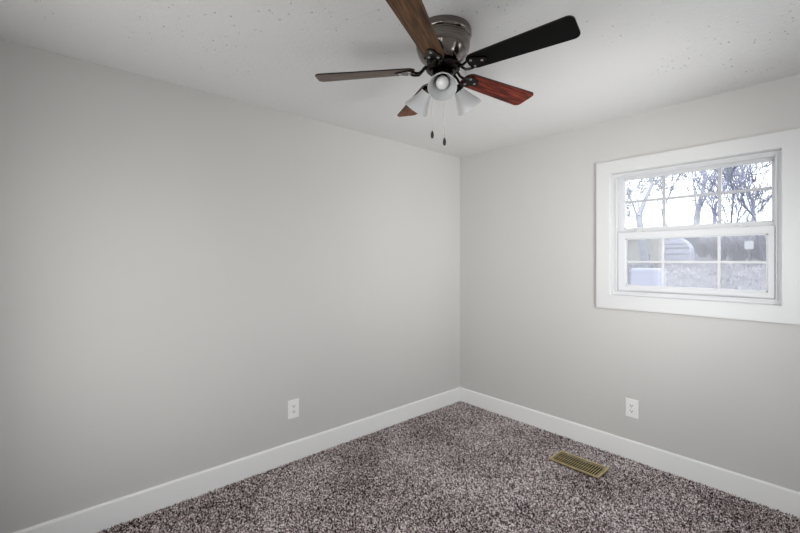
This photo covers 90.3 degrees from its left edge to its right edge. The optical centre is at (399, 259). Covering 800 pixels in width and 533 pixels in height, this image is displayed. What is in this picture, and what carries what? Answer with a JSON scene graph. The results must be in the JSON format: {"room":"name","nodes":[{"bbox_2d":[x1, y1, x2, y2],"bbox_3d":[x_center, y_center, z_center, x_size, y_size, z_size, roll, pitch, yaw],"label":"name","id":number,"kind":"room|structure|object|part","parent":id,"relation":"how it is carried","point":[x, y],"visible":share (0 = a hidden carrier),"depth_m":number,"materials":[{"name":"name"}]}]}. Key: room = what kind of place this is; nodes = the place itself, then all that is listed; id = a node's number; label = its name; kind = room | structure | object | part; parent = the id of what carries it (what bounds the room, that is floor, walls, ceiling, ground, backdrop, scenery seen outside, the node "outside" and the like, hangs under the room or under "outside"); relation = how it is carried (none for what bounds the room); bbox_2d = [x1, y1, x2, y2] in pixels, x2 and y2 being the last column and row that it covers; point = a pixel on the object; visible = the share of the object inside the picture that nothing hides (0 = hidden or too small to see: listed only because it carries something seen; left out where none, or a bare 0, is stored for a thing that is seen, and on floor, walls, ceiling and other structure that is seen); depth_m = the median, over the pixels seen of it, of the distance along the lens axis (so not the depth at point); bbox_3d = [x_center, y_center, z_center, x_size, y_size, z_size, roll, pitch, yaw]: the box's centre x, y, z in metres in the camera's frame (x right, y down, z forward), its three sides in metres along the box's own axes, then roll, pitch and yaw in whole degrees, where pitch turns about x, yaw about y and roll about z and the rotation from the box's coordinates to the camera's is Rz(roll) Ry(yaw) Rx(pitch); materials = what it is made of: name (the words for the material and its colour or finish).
{"room":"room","nodes":[
{"label":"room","id":0,"kind":"room"},
{"bbox_2d":[0,39,459,532],"bbox_3d":[-0.775,0.205,2.875,3.830,2.448,0.140,0,0,-41],"label":"wall","id":1,"kind":"structure","parent":0,"point":[180,266],"depth_m":2.36,"materials":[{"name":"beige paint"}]},
{"bbox_2d":[13,387,460,532],"bbox_3d":[-0.724,1.350,2.817,3.550,0.142,0.016,0,0,-41],"label":"baseboard","id":2,"kind":"structure","parent":1,"relation":"attached to","point":[114,512],"depth_m":2.48,"materials":[{"name":"white paint"}]},
{"bbox_2d":[288,398,298,418],"bbox_3d":[-0.748,1.050,2.800,0.082,0.129,0.009,0,0,-41],"label":"wall outlet","id":3,"kind":"object","parent":1,"relation":"attached to","point":[293,405],"visible":1,"depth_m":2.80,"materials":[{"name":"white plastic"}]},
{"bbox_2d":[0,0,799,157],"bbox_3d":[0.197,-1.079,1.772,3.830,0.120,3.080,0,0,-41],"label":"ceiling","id":4,"kind":"structure","parent":0,"point":[628,57],"depth_m":1.94,"materials":[{"name":"white paint"}]},
{"bbox_2d":[315,0,580,145],"bbox_3d":[0.221,-0.757,1.780,1.086,0.524,1.094,0,0,-41],"label":"ceiling fan","id":5,"kind":"object","parent":4,"relation":"hanging from","point":[442,42],"visible":1,"depth_m":1.67,"materials":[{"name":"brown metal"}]},
{"bbox_3d":[-0.154,-0.831,1.790,0.443,0.006,0.122,-3,11,2],"label":"blade","id":6,"kind":"part","parent":5,"relation":"part of","materials":[{"name":"brown wood"}]},
{"bbox_3d":[0.097,-0.839,2.110,0.122,0.006,0.443,-11,3,-16],"label":"blade","id":7,"kind":"part","parent":5,"relation":"part of","materials":[{"name":"brown wood"}]},
{"bbox_3d":[0.072,-0.839,1.452,0.122,0.006,0.442,12,4,20],"label":"blade","id":8,"kind":"part","parent":5,"relation":"part of","materials":[{"name":"brown wood"}]},
{"bbox_3d":[0.091,-0.728,1.859,0.131,0.132,0.120,0,0,39],"label":"lamp shade","id":9,"kind":"part","parent":5,"relation":"part of","materials":[{"name":"white glass"}]},
{"bbox_3d":[0.134,-0.782,1.823,0.068,0.058,0.054,0,0,39],"label":"lamp arm","id":10,"kind":"part","parent":5,"relation":"part of","materials":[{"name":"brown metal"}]},
{"bbox_3d":[0.144,-0.691,1.756,0.008,0.248,0.004,0,0,-32],"label":"pull chain","id":11,"kind":"part","parent":5,"relation":"part of","materials":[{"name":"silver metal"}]},
{"bbox_3d":[0.182,-0.782,1.704,0.054,0.058,0.068,0,0,7],"label":"lamp arm","id":12,"kind":"part","parent":5,"relation":"part of","materials":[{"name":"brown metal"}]},
{"bbox_3d":[0.177,-0.745,1.665,0.055,0.072,0.070,0,0,7],"label":"light bulb","id":13,"kind":"part","parent":5,"relation":"part of","materials":[{"name":"white glass"}]},
{"bbox_3d":[0.175,-0.728,1.648,0.120,0.132,0.131,0,0,7],"label":"lamp shade","id":14,"kind":"part","parent":5,"relation":"part of","materials":[{"name":"white glass"}]},
{"bbox_3d":[0.193,-0.668,1.733,0.003,0.280,0.007,0,0,-10],"label":"pull chain","id":15,"kind":"part","parent":5,"relation":"part of","materials":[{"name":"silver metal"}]},
{"bbox_3d":[0.256,-0.782,1.812,0.068,0.058,0.054,0,0,-29],"label":"lamp arm","id":16,"kind":"part","parent":5,"relation":"part of","materials":[{"name":"brown metal"}]},
{"bbox_3d":[0.305,-0.728,1.840,0.131,0.132,0.120,0,0,-29],"label":"lamp shade","id":17,"kind":"part","parent":5,"relation":"part of","materials":[{"name":"white glass"}]},
{"bbox_3d":[0.479,-0.839,1.970,0.442,0.006,0.122,0,-11,-34],"label":"blade","id":18,"kind":"part","parent":5,"relation":"part of","materials":[{"name":"brown wood"}]},
{"bbox_3d":[0.464,-0.839,1.563,0.442,0.006,0.122,0,-11,38],"label":"blade","id":19,"kind":"part","parent":5,"relation":"part of","materials":[{"name":"black laminate"}]},
{"bbox_2d":[460,74,799,491],"bbox_3d":[1.581,0.201,2.992,0.140,2.440,2.800,0,0,-41],"label":"wall","id":20,"kind":"structure","parent":0,"point":[724,393],"depth_m":2.98,"materials":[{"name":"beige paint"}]},
{"bbox_2d":[460,387,799,517],"bbox_3d":[1.528,1.350,2.935,0.016,0.142,2.784,0,0,-41],"label":"baseboard","id":21,"kind":"structure","parent":20,"relation":"attached to","point":[758,491],"depth_m":2.70,"materials":[{"name":"white paint"}]},
{"bbox_2d":[625,398,637,418],"bbox_3d":[1.638,1.052,2.815,0.009,0.129,0.082,0,0,-41],"label":"wall outlet","id":22,"kind":"object","parent":20,"relation":"attached to","point":[631,405],"visible":1,"depth_m":2.81,"materials":[{"name":"white plastic"}]},
{"bbox_2d":[596,128,799,324],"bbox_3d":[1.897,-0.180,2.625,0.166,1.076,1.103,0,0,-41],"label":"window","id":23,"kind":"structure","parent":20,"relation":"in","point":[780,302],"depth_m":2.54,"materials":[{"name":"white"}]},
{"bbox_3d":[1.890,0.218,2.605,0.011,0.007,0.590,0,0,-41],"label":"lift rail","id":24,"kind":"part","parent":23,"relation":"part of","materials":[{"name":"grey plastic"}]},
{"bbox_3d":[1.897,0.016,2.626,0.030,0.424,0.845,0,0,-41],"label":"sash","id":25,"kind":"part","parent":23,"relation":"part of","materials":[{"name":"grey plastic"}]},
{"bbox_3d":[1.926,-0.382,2.651,0.027,0.446,0.869,0,0,-41],"label":"sash","id":26,"kind":"part","parent":23,"relation":"part of","materials":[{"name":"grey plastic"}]},
{"bbox_3d":[1.913,-0.183,2.639,0.099,0.886,0.911,0,0,-41],"label":"frame","id":27,"kind":"part","parent":23,"relation":"part of","materials":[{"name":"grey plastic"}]},
{"bbox_3d":[0.197,1.485,1.772,3.830,0.112,3.080,0,0,-41],"label":"floor","id":28,"kind":"structure","parent":0,"visible":0},
{"bbox_2d":[96,401,799,532],"bbox_3d":[0.196,1.410,1.771,3.551,0.018,2.799,0,0,-41],"label":"carpet","id":29,"kind":"object","parent":28,"relation":"on","point":[458,467],"visible":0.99,"depth_m":2.40,"materials":[{"name":"grey carpet"}]},
{"bbox_2d":[549,450,609,479],"bbox_3d":[1.225,1.410,2.732,0.178,0.044,0.336,0,0,-41],"label":"floor register","id":30,"kind":"object","parent":29,"relation":"on","point":[592,471],"visible":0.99,"depth_m":2.73,"materials":[{"name":"gold metal"}]},
{"label":"outside","id":31,"kind":"structure","parent":0,"visible":0},
{"bbox_2d":[627,192,771,205],"bbox_3d":[21.963,-4.582,28.156,0.056,0.624,30.440,0,0,-41],"label":"utility wire","id":32,"kind":"object","parent":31,"point":[769,192],"visible":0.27,"depth_m":29.36,"materials":[{"name":"black rubber"}]},
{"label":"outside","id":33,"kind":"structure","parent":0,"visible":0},
{"bbox_2d":[626,172,771,182],"bbox_3d":[22.588,-6.469,28.960,0.056,2.124,31.308,0,0,-41],"label":"utility wire","id":34,"kind":"object","parent":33,"point":[769,172],"visible":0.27,"depth_m":29.72,"materials":[{"name":"black rubber"}]},
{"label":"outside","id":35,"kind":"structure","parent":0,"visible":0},
{"bbox_2d":[628,235,765,290],"bbox_3d":[13.730,-0.651,15.568,155.000,5.244,140.000,0,0,-41],"label":"ground","id":36,"kind":"structure","parent":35,"point":[706,279],"depth_m":16.60,"materials":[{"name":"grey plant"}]},
{"bbox_2d":[626,180,655,220],"bbox_3d":[21.622,-5.098,40.115,4.947,8.474,7.265,0,0,-10],"label":"bare tree","id":37,"kind":"object","parent":36,"relation":"on","point":[632,190],"visible":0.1,"depth_m":38.96,"materials":[{"name":"grey plant"}]},
{"bbox_2d":[628,239,659,264],"bbox_3d":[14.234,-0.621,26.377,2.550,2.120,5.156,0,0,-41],"label":"house","id":38,"kind":"structure","parent":36,"relation":"on","point":[635,243],"depth_m":24.56,"materials":[{"name":"beige"}]},
{"bbox_2d":[633,268,665,285],"bbox_3d":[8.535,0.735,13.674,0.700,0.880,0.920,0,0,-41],"label":"trailer","id":39,"kind":"object","parent":36,"relation":"on","point":[635,270],"visible":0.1,"depth_m":13.43,"materials":[{"name":"grey"}]},
{"bbox_2d":[626,173,694,267],"bbox_3d":[14.725,-4.099,22.925,4.942,9.290,4.578,0,0,25],"label":"bare tree","id":40,"kind":"object","parent":36,"relation":"on","point":[639,222],"visible":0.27,"depth_m":22.82,"materials":[{"name":"grey plant"}]},
{"bbox_2d":[636,172,692,240],"bbox_3d":[29.617,-7.374,45.870,7.508,10.958,9.293,0,0,-10],"label":"bare tree","id":41,"kind":"object","parent":36,"relation":"on","point":[678,176],"visible":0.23,"depth_m":45.15,"materials":[{"name":"grey plant"}]},
{"bbox_2d":[664,238,694,260],"bbox_3d":[18.615,-0.615,26.714,1.130,1.600,1.700,0,0,-41],"label":"shed","id":42,"kind":"object","parent":36,"relation":"on","point":[674,239],"visible":0.42,"depth_m":26.30,"materials":[{"name":"grey"}]},
{"bbox_2d":[685,237,701,251],"bbox_3d":[23.678,-1.444,32.248,1.532,2.015,1.550,0,0,-41],"label":"bare shrub","id":43,"kind":"object","parent":36,"relation":"on","point":[695,237],"visible":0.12,"depth_m":31.96,"materials":[{"name":"grey plant"}]},
{"bbox_2d":[628,253,765,289],"bbox_3d":[11.039,0.502,22.489,34.101,2.619,33.400,0,0,-41],"label":"grass clumps","id":44,"kind":"object","parent":36,"relation":"on","point":[658,264],"visible":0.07,"depth_m":18.73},
{"bbox_2d":[692,237,714,256],"bbox_3d":[22.357,-0.957,29.264,1.579,1.673,1.696,0,0,-41],"label":"bare shrub","id":45,"kind":"object","parent":36,"relation":"on","point":[698,249],"visible":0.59,"depth_m":29.12,"materials":[{"name":"grey plant"}]},
{"bbox_2d":[680,168,757,237],"bbox_3d":[36.853,-7.724,46.631,8.823,10.386,5.281,0,0,-8],"label":"bare tree","id":46,"kind":"object","parent":36,"relation":"on","point":[713,221],"visible":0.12,"depth_m":46.52,"materials":[{"name":"grey plant"}]},
{"bbox_2d":[705,236,732,260],"bbox_3d":[20.707,-0.762,25.839,1.723,1.912,1.644,0,0,-41],"label":"bare shrub","id":47,"kind":"object","parent":36,"relation":"on","point":[715,241],"visible":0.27,"depth_m":25.65,"materials":[{"name":"grey plant"}]},
{"bbox_2d":[672,164,771,242],"bbox_3d":[22.028,-3.395,26.088,6.785,7.025,5.206,0,0,8],"label":"bare tree","id":48,"kind":"object","parent":36,"relation":"on","point":[710,198],"visible":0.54,"depth_m":26.22,"materials":[{"name":"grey plant"}]},
{"bbox_2d":[679,161,771,260],"bbox_3d":[16.772,-2.988,20.684,2.547,6.901,5.393,0,0,-34],"label":"bare tree","id":49,"kind":"object","parent":36,"relation":"on","point":[755,175],"visible":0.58,"depth_m":20.24,"materials":[{"name":"grey plant"}]},
{"bbox_2d":[686,162,767,223],"bbox_3d":[27.015,-6.371,34.073,5.339,11.326,8.360,0,0,-13],"label":"bare tree","id":50,"kind":"object","parent":36,"relation":"on","point":[696,220],"visible":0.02,"depth_m":34.02,"materials":[{"name":"grey plant"}]},
{"bbox_2d":[695,167,771,264],"bbox_3d":[18.814,-2.651,22.471,2.638,5.974,4.084,0,0,-41],"label":"bare tree","id":51,"kind":"object","parent":36,"relation":"on","point":[740,187],"visible":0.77,"depth_m":21.77,"materials":[{"name":"grey plant"}]},
{"bbox_2d":[708,162,771,238],"bbox_3d":[34.735,-7.159,40.679,5.719,10.104,6.299,0,0,18],"label":"bare tree","id":52,"kind":"object","parent":36,"relation":"on","point":[761,166],"visible":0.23,"depth_m":40.37,"materials":[{"name":"grey plant"}]},
{"bbox_2d":[724,236,757,260],"bbox_3d":[19.641,-0.658,23.063,1.783,1.719,1.570,0,0,25],"label":"bare shrub","id":53,"kind":"object","parent":36,"relation":"on","point":[732,241],"visible":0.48,"depth_m":22.85,"materials":[{"name":"grey plant"}]},
{"bbox_2d":[744,241,753,267],"bbox_3d":[17.368,-0.257,19.801,0.085,1.328,0.340,0,0,-41],"label":"sign","id":54,"kind":"object","parent":36,"relation":"on","point":[747,242],"visible":0.67,"depth_m":19.81,"materials":[{"name":"grey"}]},
{"bbox_2d":[740,235,765,258],"bbox_3d":[22.180,-0.822,24.946,1.732,2.032,1.757,0,0,-41],"label":"bare shrub","id":55,"kind":"object","parent":36,"relation":"on","point":[758,252],"visible":0.22,"depth_m":24.63,"materials":[{"name":"grey plant"}]},
{"bbox_2d":[757,235,765,257],"bbox_3d":[21.051,-0.702,22.377,1.496,1.793,1.707,0,0,-41],"label":"bare shrub","id":56,"kind":"object","parent":36,"relation":"on","point":[762,235],"visible":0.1,"depth_m":22.47,"materials":[{"name":"grey plant"}]}
]}

